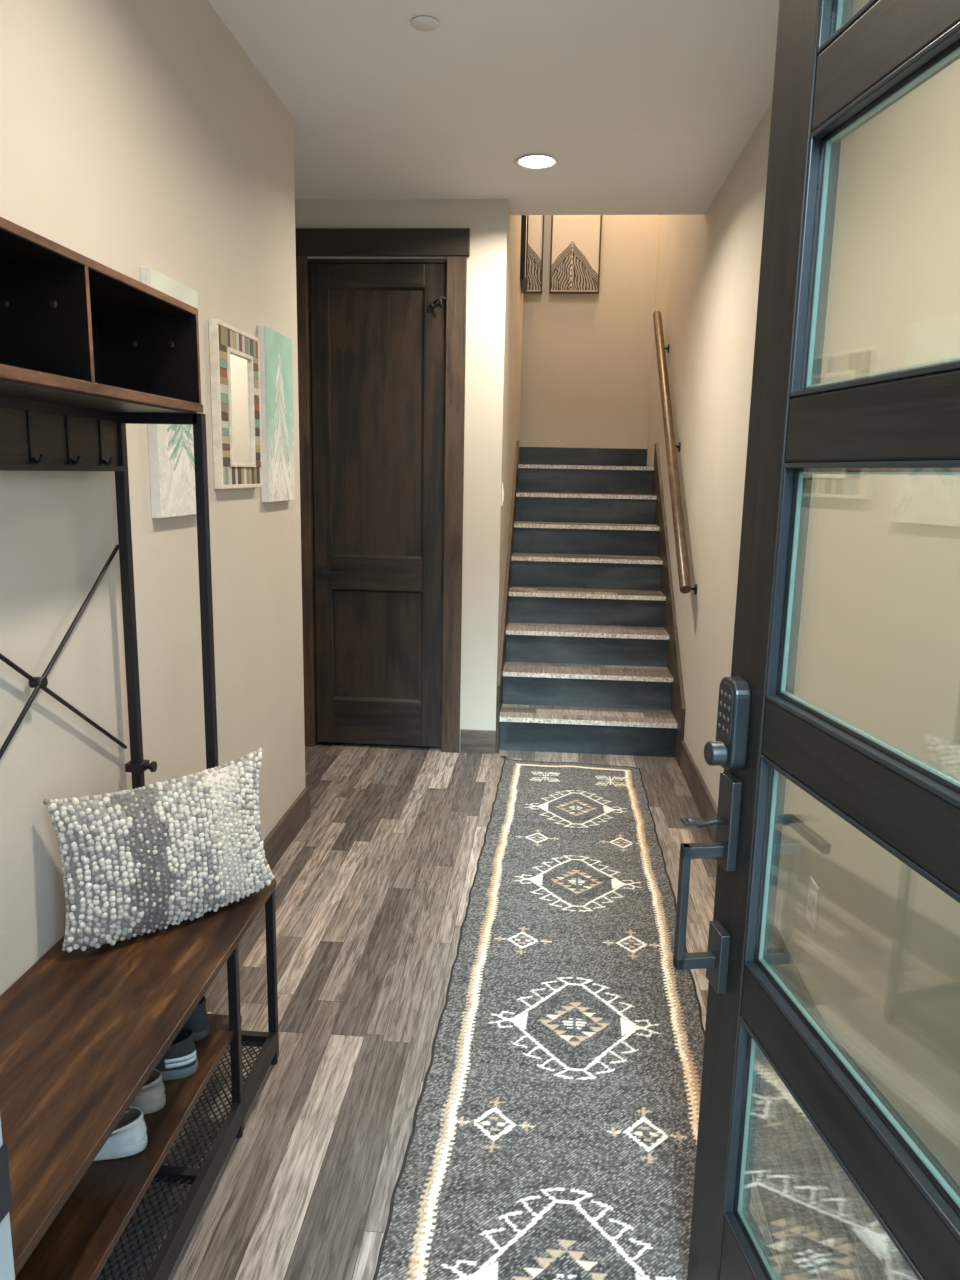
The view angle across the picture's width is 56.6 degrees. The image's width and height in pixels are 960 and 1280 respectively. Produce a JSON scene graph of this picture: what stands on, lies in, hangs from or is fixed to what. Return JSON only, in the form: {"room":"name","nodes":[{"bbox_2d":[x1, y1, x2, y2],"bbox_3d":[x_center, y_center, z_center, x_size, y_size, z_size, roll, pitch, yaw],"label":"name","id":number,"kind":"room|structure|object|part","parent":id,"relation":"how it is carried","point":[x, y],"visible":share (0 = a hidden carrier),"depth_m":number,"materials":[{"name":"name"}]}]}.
{"room":"entryway","nodes":[
{"label":"entryway","id":0,"kind":"room"},
{"bbox_2d":[0,0,305,995],"bbox_3d":[-0.898,-0.317,2.092,0.120,2.745,3.014,2,11,4],"label":"wall","id":1,"kind":"structure","parent":0,"point":[134,134],"depth_m":2.15,"materials":[{"name":"paint"}]},
{"bbox_2d":[140,266,201,517],"bbox_3d":[-0.797,-0.627,2.334,0.024,0.598,0.301,2,11,4],"label":"tree painting","id":2,"kind":"object","parent":1,"relation":"attached to","point":[170,446],"visible":0.34,"depth_m":2.29,"materials":[{"name":"fabric"}]},
{"bbox_2d":[208,319,262,488],"bbox_3d":[-0.756,-0.721,2.793,0.029,0.482,0.380,2,11,4],"label":"wall mirror","id":3,"kind":"object","parent":1,"relation":"attached to","point":[234,353],"visible":1,"depth_m":2.75,"materials":[{"name":"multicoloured wood"}]},
{"bbox_2d":[230,353,251,462],"bbox_3d":[-0.751,-0.720,2.793,0.002,0.326,0.200,2,11,4],"label":"mirror glass","id":4,"kind":"object","parent":3,"relation":"attached to","point":[240,363],"depth_m":2.80,"materials":[{"name":"white"}]},
{"bbox_3d":[-0.751,-0.720,2.792,0.018,0.350,0.224,2,11,4],"label":"frame","id":5,"kind":"part","parent":3,"relation":"part of","materials":[{"name":"brown wood"}]},
{"bbox_2d":[257,325,294,501],"bbox_3d":[-0.727,-0.796,3.200,0.024,0.588,0.324,2,11,4],"label":"tree painting","id":6,"kind":"object","parent":1,"relation":"attached to","point":[275,349],"visible":1,"depth_m":3.15,"materials":[{"name":"fabric"}]},
{"bbox_2d":[263,786,309,870],"bbox_3d":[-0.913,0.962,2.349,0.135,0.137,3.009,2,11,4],"label":"baseboard","id":7,"kind":"structure","parent":1,"relation":"attached to","point":[285,831],"depth_m":3.49,"materials":[{"name":"brown wood"}]},
{"bbox_2d":[295,199,508,730],"bbox_3d":[-0.910,-0.791,4.624,2.049,2.745,0.120,2,11,4],"label":"wall","id":8,"kind":"structure","parent":0,"point":[487,220],"depth_m":4.41,"materials":[{"name":"paint"}]},
{"bbox_2d":[310,263,446,746],"bbox_3d":[-0.513,-0.632,4.547,0.690,2.435,0.095,2,11,4],"label":"door","id":9,"kind":"structure","parent":8,"relation":"in","point":[378,331],"depth_m":4.55,"materials":[{"name":"brown wood"}]},
{"bbox_3d":[-0.808,-0.353,4.631,0.064,0.064,0.010,2,11,4],"label":"handle","id":10,"kind":"part","parent":9,"relation":"part of","materials":[{"name":"brown metal"}]},
{"bbox_3d":[-0.761,-0.346,4.599,0.121,0.022,0.052,2,11,4],"label":"lever","id":11,"kind":"part","parent":9,"relation":"part of","materials":[{"name":"brown metal"}]},
{"bbox_3d":[-0.504,-1.780,4.364,0.474,0.110,0.035,2,11,4],"label":"rail","id":12,"kind":"part","parent":9,"relation":"part of","materials":[{"name":"brown wood"}]},
{"bbox_3d":[-0.518,-1.076,4.487,0.474,1.320,0.013,2,11,4],"label":"panel molding","id":13,"kind":"part","parent":9,"relation":"part of","materials":[{"name":"brown wood"}]},
{"bbox_3d":[-0.517,-1.079,4.499,0.474,1.330,0.011,2,11,4],"label":"panel","id":14,"kind":"part","parent":9,"relation":"part of","materials":[{"name":"brown wood"}]},
{"bbox_3d":[-0.531,-0.345,4.633,0.474,0.172,0.035,2,11,4],"label":"rail","id":15,"kind":"part","parent":9,"relation":"part of","materials":[{"name":"brown wood"}]},
{"bbox_3d":[-0.539,0.032,4.695,0.474,0.591,0.013,2,11,4],"label":"panel molding","id":16,"kind":"part","parent":9,"relation":"part of","materials":[{"name":"brown wood"}]},
{"bbox_3d":[-0.538,0.029,4.707,0.474,0.601,0.011,2,11,4],"label":"panel","id":17,"kind":"part","parent":9,"relation":"part of","materials":[{"name":"brown wood"}]},
{"bbox_3d":[-0.546,0.439,4.780,0.474,0.242,0.035,2,11,4],"label":"rail","id":18,"kind":"part","parent":9,"relation":"part of","materials":[{"name":"brown wood"}]},
{"bbox_2d":[295,228,469,752],"bbox_3d":[-0.520,-0.708,4.592,0.907,2.608,0.150,2,11,4],"label":"trim","id":19,"kind":"structure","parent":8,"relation":"attached to","point":[453,244],"depth_m":4.44,"materials":[{"name":"brown wood"}]},
{"bbox_2d":[460,729,495,753],"bbox_3d":[-0.011,0.539,4.730,0.188,0.125,0.015,2,11,4],"label":"baseboard","id":20,"kind":"structure","parent":8,"relation":"attached to","point":[471,741],"depth_m":4.72,"materials":[{"name":"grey wood"}]},
{"bbox_2d":[208,0,779,214],"bbox_3d":[-0.605,-1.914,2.378,3.117,0.300,4.364,2,11,4],"label":"ceiling","id":21,"kind":"structure","parent":0,"point":[643,107],"depth_m":3.06,"materials":[{"name":"paint"}]},
{"bbox_2d":[411,16,438,30],"bbox_3d":[-0.159,-1.788,2.585,0.082,0.008,0.082,2,11,4],"label":"sprinkler cover","id":22,"kind":"object","parent":21,"relation":"attached to","point":[422,23],"visible":1,"depth_m":2.58,"materials":[{"name":"white metal"}]},
{"bbox_2d":[515,154,558,169],"bbox_3d":[0.237,-1.993,3.716,0.182,0.006,0.182,2,11,4],"label":"recessed light","id":23,"kind":"object","parent":21,"relation":"in","point":[533,161],"visible":1,"depth_m":3.72,"materials":[{"name":"white"}]},
{"bbox_2d":[520,156,553,166],"bbox_3d":[0.237,-1.994,3.716,0.144,0.002,0.144,2,11,4],"label":"diffuser","id":24,"kind":"object","parent":23,"relation":"attached to","point":[525,161],"depth_m":3.71,"materials":[{"name":"white plastic"}]},
{"bbox_2d":[97,742,902,1279],"bbox_3d":[-0.604,0.950,2.980,3.017,0.060,4.500,2,11,4],"label":"floor","id":25,"kind":"structure","parent":0,"point":[372,890],"depth_m":2.35,"materials":[{"name":"brown wood"}]},
{"bbox_2d":[0,217,278,1279],"bbox_3d":[-0.721,0.296,1.414,0.364,1.797,1.400,2,11,4],"label":"hall tree","id":26,"kind":"object","parent":25,"relation":"on","point":[89,350],"visible":0.94,"depth_m":1.64,"materials":[{"name":"brown wood"}]},
{"bbox_3d":[-0.850,0.082,1.725,0.009,0.481,0.686,2,11,4],"label":"brace rod","id":27,"kind":"part","parent":26,"relation":"part of","materials":[{"name":"black metal"}]},
{"bbox_3d":[-0.855,-0.258,1.322,0.026,0.012,1.341,2,11,4],"label":"hook rail","id":28,"kind":"part","parent":26,"relation":"part of","materials":[{"name":"black metal"}]},
{"bbox_3d":[-0.859,0.082,1.726,0.009,0.481,0.686,2,11,4],"label":"brace rod","id":29,"kind":"part","parent":26,"relation":"part of","materials":[{"name":"black metal"}]},
{"bbox_3d":[-0.774,-0.375,1.291,0.205,0.004,1.355,2,11,4],"label":"underside panel","id":30,"kind":"part","parent":26,"relation":"part of","materials":[{"name":"brown wood"}]},
{"bbox_2d":[94,1106,147,1160],"bbox_3d":[-0.719,0.874,1.577,0.250,0.069,0.071,0,11,-6],"label":"shoe","id":31,"kind":"object","parent":26,"relation":"on","point":[129,1137],"visible":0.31,"depth_m":1.57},
{"bbox_2d":[15,1014,241,1279],"bbox_3d":[-0.741,0.943,1.440,0.332,0.016,1.142,2,11,4],"label":"shoe shelf","id":32,"kind":"object","parent":26,"relation":"attached to","point":[78,1243],"depth_m":1.50,"materials":[{"name":"brown wood"}]},
{"bbox_3d":[-0.812,0.268,2.110,0.022,1.568,0.022,2,11,4],"label":"post","id":33,"kind":"part","parent":26,"relation":"part of","materials":[{"name":"black metal"}]},
{"bbox_2d":[130,1069,165,1114],"bbox_3d":[-0.724,0.854,1.689,0.250,0.067,0.071,1,11,-1],"label":"shoe","id":34,"kind":"object","parent":26,"relation":"on","point":[151,1098],"visible":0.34,"depth_m":1.67,"materials":[{"name":"grey fabric"}]},
{"bbox_2d":[43,748,274,952],"bbox_3d":[-0.671,0.448,1.934,0.490,0.338,0.143,-9,15,-44],"label":"throw pillow","id":35,"kind":"object","parent":26,"relation":"on","point":[140,860],"visible":1,"depth_m":1.86,"materials":[{"name":"grey fabric"}]},
{"bbox_2d":[155,1026,197,1080],"bbox_3d":[-0.703,0.826,1.783,0.270,0.087,0.077,0,11,-4],"label":"sneaker","id":36,"kind":"object","parent":26,"relation":"on","point":[180,1061],"visible":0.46,"depth_m":1.77,"materials":[{"name":"grey fabric"}]},
{"bbox_2d":[184,996,209,1041],"bbox_3d":[-0.714,0.804,1.902,0.270,0.087,0.077,1,11,0],"label":"sneaker","id":37,"kind":"object","parent":26,"relation":"on","point":[198,1020],"visible":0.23,"depth_m":1.89,"materials":[{"name":"grey fabric"}]},
{"bbox_3d":[-0.625,0.042,2.053,0.022,1.094,0.022,2,11,4],"label":"post","id":38,"kind":"part","parent":26,"relation":"part of","materials":[{"name":"black metal"}]},
{"bbox_3d":[-0.732,1.113,1.571,0.351,0.050,1.338,2,11,4],"label":"shelf frame","id":39,"kind":"part","parent":26,"relation":"part of","materials":[{"name":"black metal"}]},
{"bbox_3d":[-0.533,0.870,1.945,0.020,0.456,0.020,2,11,4],"label":"leg","id":40,"kind":"part","parent":26,"relation":"part of","materials":[{"name":"black metal"}]},
{"bbox_3d":[-0.511,0.824,2.192,0.020,0.456,0.020,2,11,4],"label":"leg","id":41,"kind":"part","parent":26,"relation":"part of","materials":[{"name":"black metal"}]},
{"bbox_2d":[373,756,704,1279],"bbox_3d":[0.282,0.953,2.851,0.789,0.014,3.691,2,11,4],"label":"runner rug","id":42,"kind":"object","parent":25,"relation":"on","point":[554,1134],"visible":0.93,"depth_m":2.23,"materials":[{"name":"fabric"}]},
{"bbox_2d":[496,441,685,765],"bbox_3d":[0.671,-0.426,5.709,0.967,1.685,2.548,2,11,4],"label":"staircase","id":43,"kind":"structure","parent":25,"relation":"on","point":[589,663],"depth_m":5.33,"materials":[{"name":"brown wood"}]},
{"bbox_2d":[498,210,522,662],"bbox_3d":[0.160,-1.837,5.545,0.120,4.500,2.236,2,11,4],"label":"wall","id":44,"kind":"structure","parent":0,"point":[514,313],"depth_m":5.15,"materials":[{"name":"paint"}]},
{"bbox_2d":[501,484,503,505],"bbox_3d":[0.118,-0.746,4.582,0.010,0.115,0.072,2,11,4],"label":"light switch","id":45,"kind":"object","parent":44,"relation":"attached to","point":[502,484],"visible":0.99,"depth_m":4.56,"materials":[{"name":"white plastic"}]},
{"bbox_2d":[520,215,528,292],"bbox_3d":[0.302,-2.772,6.016,0.032,0.730,0.450,2,11,4],"label":"framed picture","id":46,"kind":"object","parent":44,"relation":"attached to","point":[524,218],"visible":0.48,"depth_m":5.85,"materials":[{"name":"black wood"}]},
{"bbox_2d":[519,215,658,448],"bbox_3d":[0.142,-2.662,6.687,2.317,3.300,0.100,2,11,4],"label":"wall","id":47,"kind":"structure","parent":0,"point":[586,365],"depth_m":6.67,"materials":[{"name":"paint"}]},
{"bbox_2d":[527,215,543,292],"bbox_3d":[0.285,-2.931,6.556,0.364,0.718,0.033,2,11,4],"label":"framed print","id":48,"kind":"object","parent":47,"relation":"attached to","point":[536,222],"visible":0.2,"depth_m":6.55,"materials":[{"name":"beige paper"}]},
{"bbox_2d":[549,215,601,293],"bbox_3d":[0.702,-2.917,6.526,0.364,0.718,0.033,2,11,4],"label":"framed print","id":49,"kind":"object","parent":47,"relation":"attached to","point":[575,239],"visible":0.8,"depth_m":6.53,"materials":[{"name":"beige paper"}]},
{"bbox_2d":[519,447,646,465],"bbox_3d":[0.736,-1.399,6.815,1.068,0.137,0.015,2,11,4],"label":"baseboard","id":50,"kind":"structure","parent":47,"relation":"attached to","point":[527,455],"depth_m":6.80,"materials":[{"name":"black wood"}]},
{"bbox_2d":[647,0,959,1185],"bbox_3d":[1.085,-1.431,3.473,0.120,4.500,6.700,2,11,4],"label":"wall","id":51,"kind":"structure","parent":0,"point":[878,651],"depth_m":2.05,"materials":[{"name":"paint"}]},
{"bbox_2d":[653,311,696,594],"bbox_3d":[1.086,-1.177,5.035,0.092,1.624,1.961,2,11,4],"label":"handrail","id":52,"kind":"object","parent":51,"relation":"attached to","point":[685,587],"visible":1,"depth_m":4.82,"materials":[{"name":"brown"}]},
{"bbox_2d":[680,741,917,1279],"bbox_3d":[0.878,0.937,2.647,0.015,0.143,3.886,2,11,4],"label":"baseboard","id":53,"kind":"structure","parent":51,"relation":"attached to","point":[781,957],"depth_m":2.63,"materials":[{"name":"brown wood"}]},
{"bbox_2d":[806,877,819,931],"bbox_3d":[0.865,0.687,2.320,0.009,0.118,0.074,2,11,4],"label":"wall outlet","id":54,"kind":"object","parent":51,"relation":"attached to","point":[814,891],"visible":1,"depth_m":2.31,"materials":[{"name":"white plastic"}]},
{"bbox_2d":[808,889,814,918],"bbox_3d":[0.862,0.687,2.321,0.003,0.066,0.034,2,11,4],"label":"socket","id":55,"kind":"object","parent":54,"relation":"attached to","point":[811,894],"depth_m":2.31,"materials":[{"name":"white"}]},
{"bbox_3d":[0.038,-0.143,0.445,6.000,3.045,0.170,2,11,4],"label":"wall","id":56,"kind":"structure","parent":0,"visible":0},
{"bbox_2d":[0,1117,14,1279],"bbox_3d":[0.085,0.132,0.489,0.918,2.490,0.174,2,11,4],"label":"door frame","id":57,"kind":"structure","parent":56,"relation":"attached to","point":[7,1272],"depth_m":0.66,"materials":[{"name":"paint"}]},
{"bbox_3d":[-0.353,0.400,0.646,0.004,0.055,0.034,2,11,4],"label":"strike plate","id":58,"kind":"part","parent":57,"relation":"part of","materials":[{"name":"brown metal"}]},
{"bbox_2d":[673,0,959,1279],"bbox_3d":[0.469,0.067,0.986,0.186,2.426,0.882,0,11,-7],"label":"door","id":59,"kind":"structure","parent":56,"relation":"in","point":[836,70],"depth_m":1.21,"materials":[{"name":"dark stained wood"},{"name":"glass"},{"name":"metal"}]},
{"bbox_3d":[0.390,0.519,1.462,0.016,0.102,0.052,0,11,-7],"label":"plate","id":60,"kind":"part","parent":59,"relation":"part of","materials":[{"name":"grey metal"}]},
{"bbox_3d":[0.394,0.288,1.419,0.016,0.148,0.052,0,11,-7],"label":"pull handle","id":61,"kind":"part","parent":59,"relation":"part of","materials":[{"name":"grey metal"}]},
{"bbox_3d":[0.460,1.130,1.192,0.040,0.260,0.628,0,11,-7],"label":"rail","id":62,"kind":"part","parent":59,"relation":"part of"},
{"bbox_3d":[0.487,0.299,1.379,0.050,0.020,0.125,0,11,-7],"label":"lever arm","id":63,"kind":"part","parent":59,"relation":"part of","materials":[{"name":"brown metal"}]},
{"bbox_3d":[0.470,0.605,1.093,0.040,0.090,0.628,0,11,-7],"label":"rail","id":64,"kind":"part","parent":59,"relation":"part of","materials":[{"name":"black wood"}]},
{"bbox_3d":[0.478,0.186,1.014,0.040,0.086,0.628,0,11,-7],"label":"rail","id":65,"kind":"part","parent":59,"relation":"part of","materials":[{"name":"black wood"}]},
{"bbox_3d":[0.486,-0.233,0.936,0.040,0.089,0.628,0,11,-7],"label":"rail","id":66,"kind":"part","parent":59,"relation":"part of","materials":[{"name":"black wood"}]},
{"bbox_3d":[0.494,-0.651,0.858,0.040,0.094,0.628,0,11,-7],"label":"rail","id":67,"kind":"part","parent":59,"relation":"part of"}
]}

